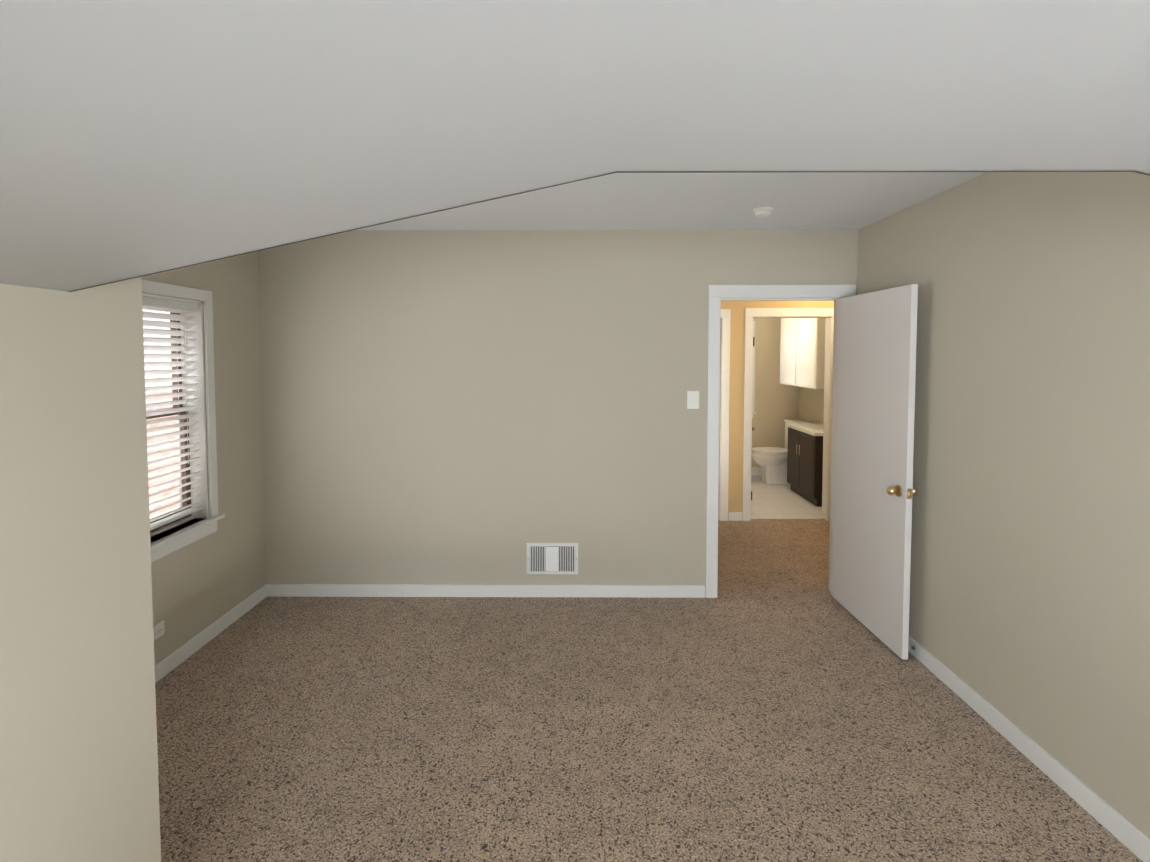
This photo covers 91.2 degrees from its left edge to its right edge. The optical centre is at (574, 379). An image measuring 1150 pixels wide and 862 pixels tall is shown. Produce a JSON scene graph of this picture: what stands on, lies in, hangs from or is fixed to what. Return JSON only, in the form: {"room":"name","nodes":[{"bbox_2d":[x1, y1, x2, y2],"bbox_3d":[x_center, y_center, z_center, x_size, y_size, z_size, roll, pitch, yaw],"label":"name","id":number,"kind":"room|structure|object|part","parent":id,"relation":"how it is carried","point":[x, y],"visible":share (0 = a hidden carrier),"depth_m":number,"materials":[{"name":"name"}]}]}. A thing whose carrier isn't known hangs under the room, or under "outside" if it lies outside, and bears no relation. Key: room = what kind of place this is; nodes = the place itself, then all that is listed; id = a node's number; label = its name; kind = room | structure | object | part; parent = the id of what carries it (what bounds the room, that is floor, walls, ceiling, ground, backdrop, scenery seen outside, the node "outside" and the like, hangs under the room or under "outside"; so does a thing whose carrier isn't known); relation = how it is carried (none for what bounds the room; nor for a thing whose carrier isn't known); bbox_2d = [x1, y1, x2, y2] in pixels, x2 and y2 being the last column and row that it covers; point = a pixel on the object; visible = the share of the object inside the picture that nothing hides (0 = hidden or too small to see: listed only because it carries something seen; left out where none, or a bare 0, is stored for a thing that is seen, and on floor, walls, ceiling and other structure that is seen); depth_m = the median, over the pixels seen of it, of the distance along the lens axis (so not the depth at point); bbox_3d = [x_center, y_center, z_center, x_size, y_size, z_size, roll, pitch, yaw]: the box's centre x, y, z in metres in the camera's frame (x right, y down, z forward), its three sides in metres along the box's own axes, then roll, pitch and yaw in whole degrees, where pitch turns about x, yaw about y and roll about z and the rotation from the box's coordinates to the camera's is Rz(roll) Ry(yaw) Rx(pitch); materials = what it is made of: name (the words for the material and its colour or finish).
{"room":"empty bedroom","nodes":[
{"label":"empty bedroom","id":0,"kind":"room"},
{"bbox_2d":[0,277,160,861],"bbox_3d":[-1.671,0.393,-1.087,1.270,2.620,4.890,0,3,0],"label":"wall","id":1,"kind":"structure","parent":0,"point":[79,781],"depth_m":1.16,"materials":[{"name":"beige paint"}]},
{"bbox_2d":[142,251,265,664],"bbox_3d":[-2.206,0.234,2.523,0.160,2.620,2.570,0,3,0],"label":"wall","id":2,"kind":"structure","parent":0,"point":[199,586],"depth_m":3.44,"materials":[{"name":"beige paint"}]},
{"bbox_2d":[153,620,164,640],"bbox_3d":[-2.120,1.280,2.850,0.008,0.072,0.116,0,3,0],"label":"electrical outlet plate","id":3,"kind":"object","parent":2,"relation":"attached to","point":[158,630],"visible":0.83,"depth_m":2.87,"materials":[{"name":"white plastic"}]},
{"bbox_2d":[142,279,224,562],"bbox_3d":[-2.183,0.214,2.795,0.202,1.405,1.055,0,3,0],"label":"window","id":4,"kind":"structure","parent":2,"relation":"in","point":[167,544],"depth_m":3.22,"materials":[{"name":"white"}]},
{"bbox_3d":[-2.238,0.198,2.794,0.077,1.216,0.860,0,3,0],"label":"window sash","id":5,"kind":"part","parent":4,"relation":"part of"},
{"bbox_2d":[142,296,201,529],"bbox_3d":[-2.162,0.178,2.793,0.074,1.178,0.852,0,3,0],"label":"window blinds","id":6,"kind":"object","parent":4,"relation":"attached to","point":[158,304],"visible":0.33,"depth_m":3.01,"materials":[{"name":"white plastic"}]},
{"bbox_2d":[155,584,266,682],"bbox_3d":[-2.119,1.498,2.628,0.013,0.085,2.430,0,3,0],"label":"baseboard","id":7,"kind":"structure","parent":2,"relation":"attached to","point":[198,641],"depth_m":3.23,"materials":[{"name":"white wood"}]},
{"bbox_2d":[258,230,857,584],"bbox_3d":[-0.141,0.175,3.855,4.275,2.620,0.120,0,3,0],"label":"wall","id":8,"kind":"structure","parent":0,"point":[462,406],"depth_m":3.79,"materials":[{"name":"beige paint"}]},
{"bbox_2d":[267,584,704,597],"bbox_3d":[-0.616,1.444,3.846,3.005,0.085,0.016,0,3,0],"label":"baseboard","id":9,"kind":"structure","parent":8,"relation":"attached to","point":[273,590],"depth_m":3.84,"materials":[{"name":"white wood"}]},
{"bbox_2d":[527,543,577,573],"bbox_3d":[-0.154,1.222,3.835,0.350,0.216,0.011,0,3,0],"label":"air vent","id":10,"kind":"object","parent":8,"relation":"in","point":[552,558],"visible":1,"depth_m":3.83,"materials":[{"name":"white metal"}]},
{"bbox_2d":[687,391,698,408],"bbox_3d":[0.793,0.138,3.783,0.080,0.120,0.009,0,3,0],"label":"switch plate","id":11,"kind":"object","parent":8,"relation":"attached to","point":[692,399],"visible":1,"depth_m":3.78,"materials":[{"name":"white plastic"}]},
{"bbox_2d":[705,285,855,597],"bbox_3d":[1.376,0.427,3.850,0.974,2.117,0.137,0,3,0],"label":"door frame","id":12,"kind":"structure","parent":8,"relation":"attached to","point":[716,293],"depth_m":3.78,"materials":[{"name":"white wood"}]},
{"bbox_2d":[831,284,917,658],"bbox_3d":[1.779,0.489,3.397,0.167,2.010,0.826,0,3,0],"label":"door","id":13,"kind":"structure","parent":12,"relation":"attached to","point":[874,489],"depth_m":3.29,"materials":[{"name":"white wood"}]},
{"bbox_2d":[0,0,1149,291],"bbox_3d":[0.315,-0.457,-1.290,3.305,0.904,4.820,0,3,0],"label":"ceiling","id":14,"kind":"structure","parent":0,"point":[138,138],"depth_m":0.71,"materials":[{"name":"white paint"}]},
{"bbox_2d":[155,519,1142,861],"bbox_3d":[0.726,1.662,1.228,6.400,0.120,9.830,0,3,0],"label":"floor carpet","id":15,"kind":"object","parent":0,"point":[773,701],"visible":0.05,"depth_m":2.42,"materials":[{"name":"brown carpet"}]},
{"bbox_2d":[357,172,986,229],"bbox_3d":[-0.148,-1.006,2.482,4.275,0.140,2.760,0,3,0],"label":"ceiling","id":16,"kind":"structure","parent":0,"point":[732,201],"depth_m":3.08,"materials":[{"name":"white paint"}]},
{"bbox_2d":[753,207,773,216],"bbox_3d":[1.073,-0.948,3.208,0.116,0.038,0.116,0,3,0],"label":"smoke detector","id":17,"kind":"object","parent":16,"relation":"attached to","point":[763,211],"visible":1,"depth_m":3.17,"materials":[{"name":"white plastic"}]},
{"bbox_2d":[751,318,798,466],"bbox_3d":[2.378,0.004,7.737,1.530,2.620,0.140,0,3,0],"label":"wall","id":18,"kind":"structure","parent":0,"point":[776,404],"depth_m":7.67,"materials":[{"name":"paint"}]},
{"bbox_2d":[752,321,755,417],"bbox_3d":[2.143,-0.132,7.713,0.630,1.325,0.180,0,3,0],"label":"door","id":19,"kind":"structure","parent":18,"relation":"in","point":[753,384],"depth_m":7.65,"materials":[{"name":"white wood"}]},
{"bbox_2d":[751,467,761,474],"bbox_3d":[2.343,1.262,7.714,1.400,0.110,0.017,0,3,0],"label":"baseboard","id":20,"kind":"structure","parent":18,"relation":"attached to","point":[755,470],"depth_m":7.70,"materials":[{"name":"white wood"}]},
{"bbox_2d":[721,301,833,519],"bbox_3d":[2.002,0.097,5.622,3.700,2.620,0.120,0,3,0],"label":"wall","id":21,"kind":"structure","parent":0,"point":[736,400],"depth_m":5.56,"materials":[{"name":"paint"}]},
{"bbox_2d":[718,318,721,519],"bbox_3d":[1.137,0.392,5.639,0.650,2.030,0.122,0,3,0],"label":"door frame","id":22,"kind":"structure","parent":21,"relation":"attached to","point":[720,417],"depth_m":5.58,"materials":[{"name":"white wood"}]},
{"bbox_2d":[720,309,730,520],"bbox_3d":[1.136,0.361,5.570,0.774,2.097,0.016,0,3,0],"label":"trim","id":23,"kind":"structure","parent":21,"relation":"attached to","point":[725,315],"depth_m":5.56,"materials":[{"name":"white wood"}]},
{"bbox_2d":[729,512,741,520],"bbox_3d":[2.003,1.355,5.865,3.700,0.085,0.523,0,3,0],"label":"baseboard","id":24,"kind":"structure","parent":21,"relation":"attached to","point":[735,516],"depth_m":5.61,"materials":[{"name":"white wood"}]},
{"bbox_2d":[742,308,833,520],"bbox_3d":[2.131,0.354,5.625,0.924,2.107,0.137,0,3,0],"label":"door frame","id":25,"kind":"structure","parent":21,"relation":"attached to","point":[750,313],"depth_m":5.56,"materials":[{"name":"white wood"}]},
{"bbox_2d":[751,475,823,518],"bbox_3d":[2.348,1.419,6.764,1.580,0.120,2.170,0,3,0],"label":"floor","id":26,"kind":"structure","parent":0,"point":[777,501],"depth_m":6.22,"materials":[{"name":"beige tile"}]},
{"bbox_2d":[752,419,809,484],"bbox_3d":[2.615,0.938,7.210,0.710,0.800,0.473,0,3,0],"label":"toilet","id":27,"kind":"object","parent":26,"relation":"on","point":[771,462],"visible":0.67,"depth_m":7.12,"materials":[{"name":"white ceramic"}]},
{"bbox_2d":[786,418,823,506],"bbox_3d":[2.800,0.900,6.493,0.468,0.939,0.840,0,3,0],"label":"bathroom vanity","id":28,"kind":"object","parent":26,"relation":"on","point":[805,462],"visible":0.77,"depth_m":6.36,"materials":[{"name":"brown wood"}]},
{"bbox_2d":[798,387,823,422],"bbox_3d":[3.087,0.051,6.669,0.100,2.620,1.990,0,3,0],"label":"wall","id":29,"kind":"structure","parent":0,"point":[810,405],"depth_m":7.25,"materials":[{"name":"paint"}]},
{"bbox_2d":[780,318,825,388],"bbox_3d":[2.818,-0.477,6.613,0.434,1.120,1.100,0,3,0],"label":"upper cabinet","id":30,"kind":"object","parent":29,"relation":"attached to","point":[802,352],"visible":0.54,"depth_m":6.41,"materials":[{"name":"white wood"}]},
{"bbox_2d":[857,172,1149,838],"bbox_3d":[1.916,0.340,0.117,0.120,2.620,7.340,0,3,0],"label":"wall","id":31,"kind":"structure","parent":0,"point":[1029,610],"depth_m":2.27,"materials":[{"name":"beige paint"}]},
{"bbox_2d":[908,635,1149,861],"bbox_3d":[1.849,1.606,0.173,0.013,0.085,7.340,0,3,0],"label":"baseboard","id":32,"kind":"structure","parent":31,"relation":"attached to","point":[1109,818],"depth_m":2.22,"materials":[{"name":"white wood"}]},
{"label":"outside","id":33,"kind":"structure","parent":0,"visible":0},
{"bbox_2d":[143,309,178,518],"bbox_3d":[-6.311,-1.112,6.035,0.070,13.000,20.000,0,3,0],"label":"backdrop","id":34,"kind":"structure","parent":33,"point":[159,489],"depth_m":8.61,"materials":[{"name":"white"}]}
]}

